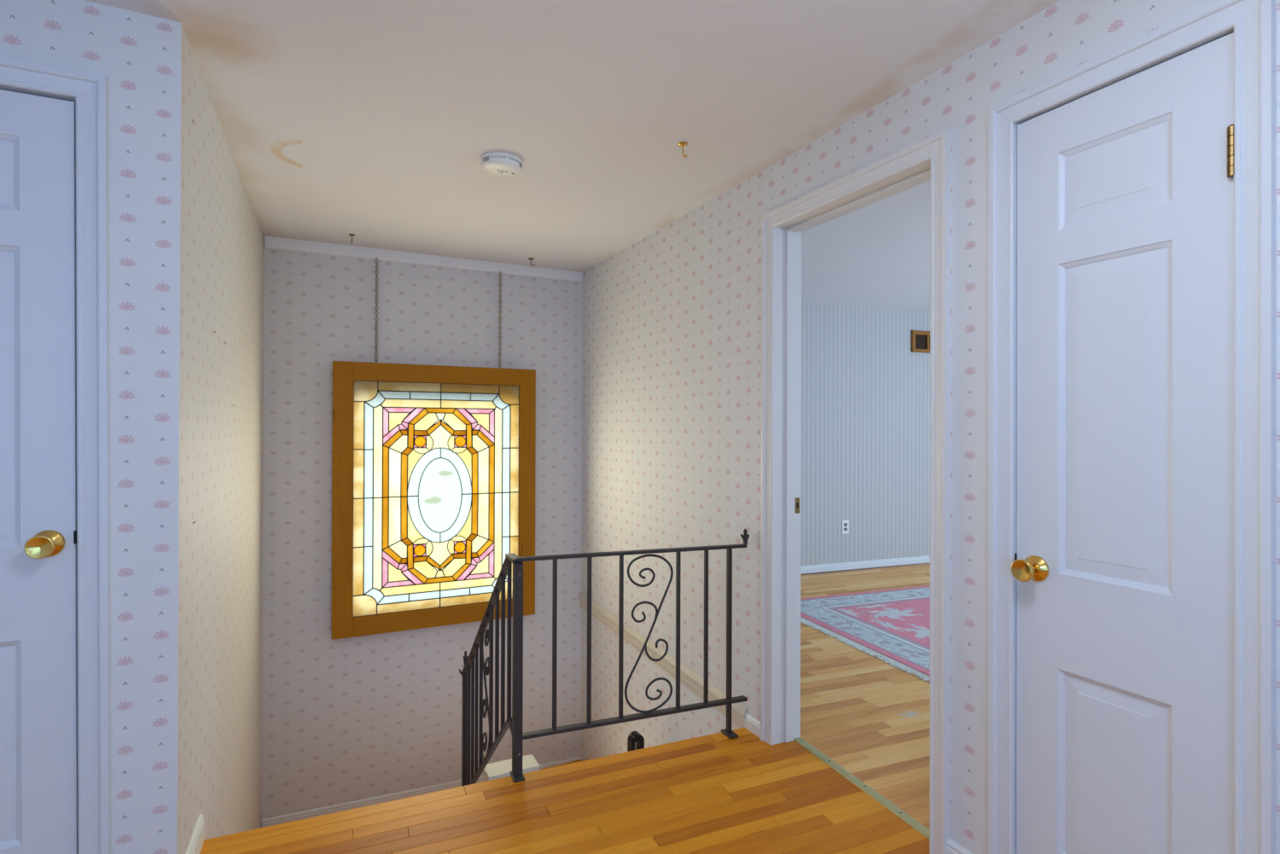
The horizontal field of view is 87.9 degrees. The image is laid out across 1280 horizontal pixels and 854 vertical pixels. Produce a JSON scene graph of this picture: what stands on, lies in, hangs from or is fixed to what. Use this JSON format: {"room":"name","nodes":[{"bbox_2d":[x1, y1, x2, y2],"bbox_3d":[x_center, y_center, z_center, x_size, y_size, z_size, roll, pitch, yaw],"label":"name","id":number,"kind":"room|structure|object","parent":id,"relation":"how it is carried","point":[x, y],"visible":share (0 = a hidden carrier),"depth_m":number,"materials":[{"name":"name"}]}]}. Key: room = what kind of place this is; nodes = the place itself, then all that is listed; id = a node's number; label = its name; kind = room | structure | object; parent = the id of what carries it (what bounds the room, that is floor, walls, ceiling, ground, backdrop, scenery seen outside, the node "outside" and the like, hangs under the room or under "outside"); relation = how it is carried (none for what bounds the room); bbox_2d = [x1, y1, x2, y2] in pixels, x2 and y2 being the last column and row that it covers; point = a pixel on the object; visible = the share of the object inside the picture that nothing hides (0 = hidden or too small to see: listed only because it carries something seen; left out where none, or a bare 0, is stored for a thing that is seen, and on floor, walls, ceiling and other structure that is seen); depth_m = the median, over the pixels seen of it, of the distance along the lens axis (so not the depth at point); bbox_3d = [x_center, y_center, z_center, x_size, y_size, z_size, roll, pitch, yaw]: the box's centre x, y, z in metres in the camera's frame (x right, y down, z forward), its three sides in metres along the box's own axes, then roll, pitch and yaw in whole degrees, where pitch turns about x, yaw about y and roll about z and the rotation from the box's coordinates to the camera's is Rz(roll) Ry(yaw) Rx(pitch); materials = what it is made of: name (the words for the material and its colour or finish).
{"room":"stair landing","nodes":[
{"label":"stair landing","id":0,"kind":"room"},
{"bbox_2d":[0,0,181,853],"bbox_3d":[-2.024,0.553,1.369,1.795,3.332,0.115,0,0,-26],"label":"wall","id":1,"kind":"structure","parent":0,"point":[139,55],"depth_m":1.68,"materials":[{"name":"paper"}]},
{"bbox_2d":[0,89,78,853],"bbox_3d":[-1.716,0.217,1.450,0.760,2.026,0.096,0,0,-26],"label":"door","id":2,"kind":"structure","parent":1,"relation":"in","point":[39,762],"depth_m":1.60,"materials":[{"name":"white paint"}]},
{"bbox_2d":[0,55,110,853],"bbox_3d":[-1.733,0.186,1.488,0.884,2.103,0.110,0,0,-26],"label":"trim","id":3,"kind":"structure","parent":1,"relation":"attached to","point":[89,91],"depth_m":1.63,"materials":[{"name":"white paint"}]},
{"bbox_2d":[177,24,263,853],"bbox_3d":[-1.700,0.609,2.704,0.123,3.432,2.215,0,0,-25],"label":"wall","id":4,"kind":"structure","parent":0,"point":[219,740],"depth_m":2.27,"materials":[{"name":"paper"}]},
{"bbox_2d":[186,814,204,853],"bbox_3d":[-1.257,1.205,1.862,0.013,0.076,0.314,0,0,-24],"label":"baseboard","id":5,"kind":"structure","parent":4,"relation":"attached to","point":[196,842],"depth_m":1.92,"materials":[{"name":"beige paint"}]},
{"bbox_2d":[261,237,581,827],"bbox_3d":[-1.285,0.614,4.089,2.336,3.432,0.100,0,0,-26],"label":"wall","id":6,"kind":"structure","parent":0,"point":[344,720],"depth_m":3.91,"materials":[{"name":"paper"}]},
{"bbox_2d":[374,256,378,362],"bbox_3d":[-1.542,-0.676,3.881,0.021,0.626,0.044,0,0,-26],"label":"hanging chain","id":7,"kind":"object","parent":6,"relation":"hanging from","point":[376,263],"visible":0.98,"depth_m":3.87,"materials":[{"name":"metal"}]},
{"bbox_2d":[331,360,535,639],"bbox_3d":[-1.214,0.413,4.016,1.178,1.563,0.082,0,0,-26],"label":"stained glass panel","id":8,"kind":"object","parent":7,"relation":"hanging from","point":[433,467],"visible":0.98,"depth_m":3.95,"materials":[{"name":"oak"},{"name":"stained opal glass"},{"name":"dark lead came"}]},
{"bbox_2d":[261,756,581,827],"bbox_3d":[-1.233,2.223,4.048,1.866,0.136,0.013,0,0,-26],"label":"baseboard","id":9,"kind":"structure","parent":6,"relation":"attached to","point":[365,802],"depth_m":3.87,"materials":[{"name":"white paint"}]},
{"bbox_2d":[264,235,582,282],"bbox_3d":[-1.223,-1.011,4.052,1.865,0.062,0.026,0,0,-26],"label":"trim","id":10,"kind":"structure","parent":6,"relation":"attached to","point":[271,242],"depth_m":3.98,"materials":[{"name":"white paint"}]},
{"bbox_2d":[498,270,501,368],"bbox_3d":[-0.890,-0.673,4.204,0.021,0.626,0.044,0,0,-26],"label":"hanging chain","id":11,"kind":"object","parent":6,"relation":"hanging from","point":[500,282],"visible":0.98,"depth_m":4.19,"materials":[{"name":"metal"}]},
{"bbox_2d":[482,754,539,780],"bbox_3d":[-0.611,1.915,3.137,0.244,0.630,0.124,0,0,-26],"label":"trim","id":12,"kind":"structure","parent":0,"point":[501,769],"depth_m":3.12,"materials":[{"name":"beige paint"}]},
{"bbox_2d":[540,759,581,769],"bbox_3d":[-1.067,2.270,3.633,1.936,0.080,0.905,0,0,-26],"label":"floor","id":13,"kind":"structure","parent":0,"point":[579,760],"depth_m":4.40,"materials":[{"name":"orange wood"}]},
{"bbox_2d":[199,563,930,853],"bbox_3d":[1.613,1.379,2.249,9.100,0.250,7.000,0,0,-26],"label":"floor","id":14,"kind":"structure","parent":0,"point":[713,794],"depth_m":2.23,"materials":[{"name":"orange wood"}]},
{"bbox_2d":[459,529,749,785],"bbox_3d":[-0.205,1.324,2.943,0.990,1.812,1.016,0,0,-26],"label":"iron railing","id":15,"kind":"object","parent":14,"relation":"attached to","point":[470,772],"visible":1,"depth_m":2.59,"materials":[{"name":"metal"}]},
{"bbox_2d":[793,737,929,839],"bbox_3d":[0.771,1.248,2.319,0.038,0.005,0.744,0,0,-22],"label":"threshold strip","id":16,"kind":"object","parent":14,"relation":"on","point":[892,807],"visible":0.78,"depth_m":2.28,"materials":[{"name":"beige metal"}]},
{"bbox_2d":[800,585,930,682],"bbox_3d":[2.579,1.257,4.346,2.966,0.013,1.918,0,0,-20],"label":"area rug","id":17,"kind":"object","parent":14,"relation":"on","point":[892,625],"visible":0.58,"depth_m":4.25,"materials":[{"name":"fabric"}]},
{"bbox_2d":[84,0,1060,273],"bbox_3d":[-0.668,-1.091,0.778,3.886,0.080,6.585,0,0,-26],"label":"ceiling","id":18,"kind":"structure","parent":0,"point":[374,121],"depth_m":2.10,"materials":[{"name":"paint"}]},
{"bbox_2d":[479,151,522,176],"bbox_3d":[-0.545,-1.024,2.603,0.164,0.041,0.164,0,0,-26],"label":"smoke detector","id":19,"kind":"object","parent":18,"relation":"attached to","point":[498,164],"visible":1,"depth_m":2.56,"materials":[{"name":"white plastic"}]},
{"bbox_2d":[677,141,687,157],"bbox_3d":[0.157,-1.018,2.441,0.037,0.049,0.037,0,0,-2],"label":"ceiling hook","id":20,"kind":"object","parent":18,"relation":"attached to","point":[682,144],"visible":1,"depth_m":2.44,"materials":[{"name":"gold metal"}]},
{"bbox_2d":[800,302,930,565],"bbox_3d":[1.847,0.041,5.953,5.437,2.450,0.100,0,0,-21],"label":"wall","id":21,"kind":"structure","parent":0,"point":[865,395],"depth_m":5.96,"materials":[{"name":"paper"}]},
{"bbox_2d":[841,519,849,534],"bbox_3d":[1.821,0.886,5.883,0.074,0.120,0.009,0,0,-21],"label":"wall outlet","id":22,"kind":"object","parent":21,"relation":"attached to","point":[845,524],"visible":1,"depth_m":5.88,"materials":[{"name":"white plastic"}]},
{"bbox_2d":[800,555,930,574],"bbox_3d":[1.760,1.234,5.858,4.855,0.065,0.013,0,0,-21],"label":"baseboard","id":23,"kind":"structure","parent":21,"relation":"attached to","point":[916,560],"depth_m":5.95,"materials":[{"name":"white paint"}]},
{"bbox_2d":[911,330,930,353],"bbox_3d":[2.689,-0.795,6.205,0.372,0.200,0.027,0,0,-21],"label":"framed picture","id":24,"kind":"object","parent":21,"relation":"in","point":[920,340],"visible":0.62,"depth_m":6.18,"materials":[{"name":"brown wood"}]},
{"bbox_2d":[801,180,930,313],"bbox_3d":[2.862,-1.117,4.072,5.264,0.080,4.950,0,0,-26],"label":"ceiling","id":25,"kind":"structure","parent":0,"point":[876,255],"depth_m":4.24,"materials":[{"name":"white paint"}]},
{"bbox_2d":[580,0,1279,853],"bbox_3d":[1.052,0.614,1.684,0.115,3.432,6.485,0,0,-26],"label":"wall","id":26,"kind":"structure","parent":0,"point":[672,320],"depth_m":2.82,"materials":[{"name":"paper"}]},
{"bbox_2d":[627,731,644,751],"bbox_3d":[-0.022,1.885,3.335,0.070,0.694,0.050,0,0,-26],"label":"handrail","id":27,"kind":"object","parent":26,"relation":"attached to","point":[635,741],"visible":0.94,"depth_m":3.32,"materials":[{"name":"black metal"}]},
{"bbox_2d":[578,593,746,727],"bbox_3d":[0.017,1.193,3.618,0.018,0.157,1.898,0,0,-26],"label":"trim","id":28,"kind":"structure","parent":26,"relation":"attached to","point":[695,683],"depth_m":3.36,"materials":[{"name":"paint"}]},
{"bbox_2d":[744,713,760,738],"bbox_3d":[0.467,1.223,2.716,0.013,0.057,0.116,0,0,-26],"label":"baseboard","id":29,"kind":"structure","parent":26,"relation":"attached to","point":[751,724],"depth_m":2.72,"materials":[{"name":"white paint"}]},
{"bbox_2d":[760,128,950,853],"bbox_3d":[0.745,0.201,2.308,0.154,2.101,0.864,0,0,-26],"label":"trim","id":30,"kind":"structure","parent":26,"relation":"attached to","point":[928,159],"depth_m":2.61,"materials":[{"name":"white paint"}]},
{"bbox_2d":[946,838,972,853],"bbox_3d":[0.906,1.212,1.829,0.013,0.076,0.134,0,0,-26],"label":"baseboard","id":31,"kind":"structure","parent":26,"relation":"attached to","point":[952,847],"depth_m":1.87,"materials":[{"name":"white paint"}]},
{"bbox_2d":[1011,32,1233,853],"bbox_3d":[1.067,0.228,1.508,0.096,2.026,0.475,0,0,-26],"label":"door","id":32,"kind":"structure","parent":26,"relation":"in","point":[1122,567],"depth_m":1.49,"materials":[{"name":"white paint"}]},
{"bbox_2d":[987,0,1276,853],"bbox_3d":[1.105,0.199,1.531,0.110,2.101,0.582,0,0,-26],"label":"trim","id":33,"kind":"structure","parent":26,"relation":"attached to","point":[1252,22],"depth_m":1.30,"materials":[{"name":"white paint"}]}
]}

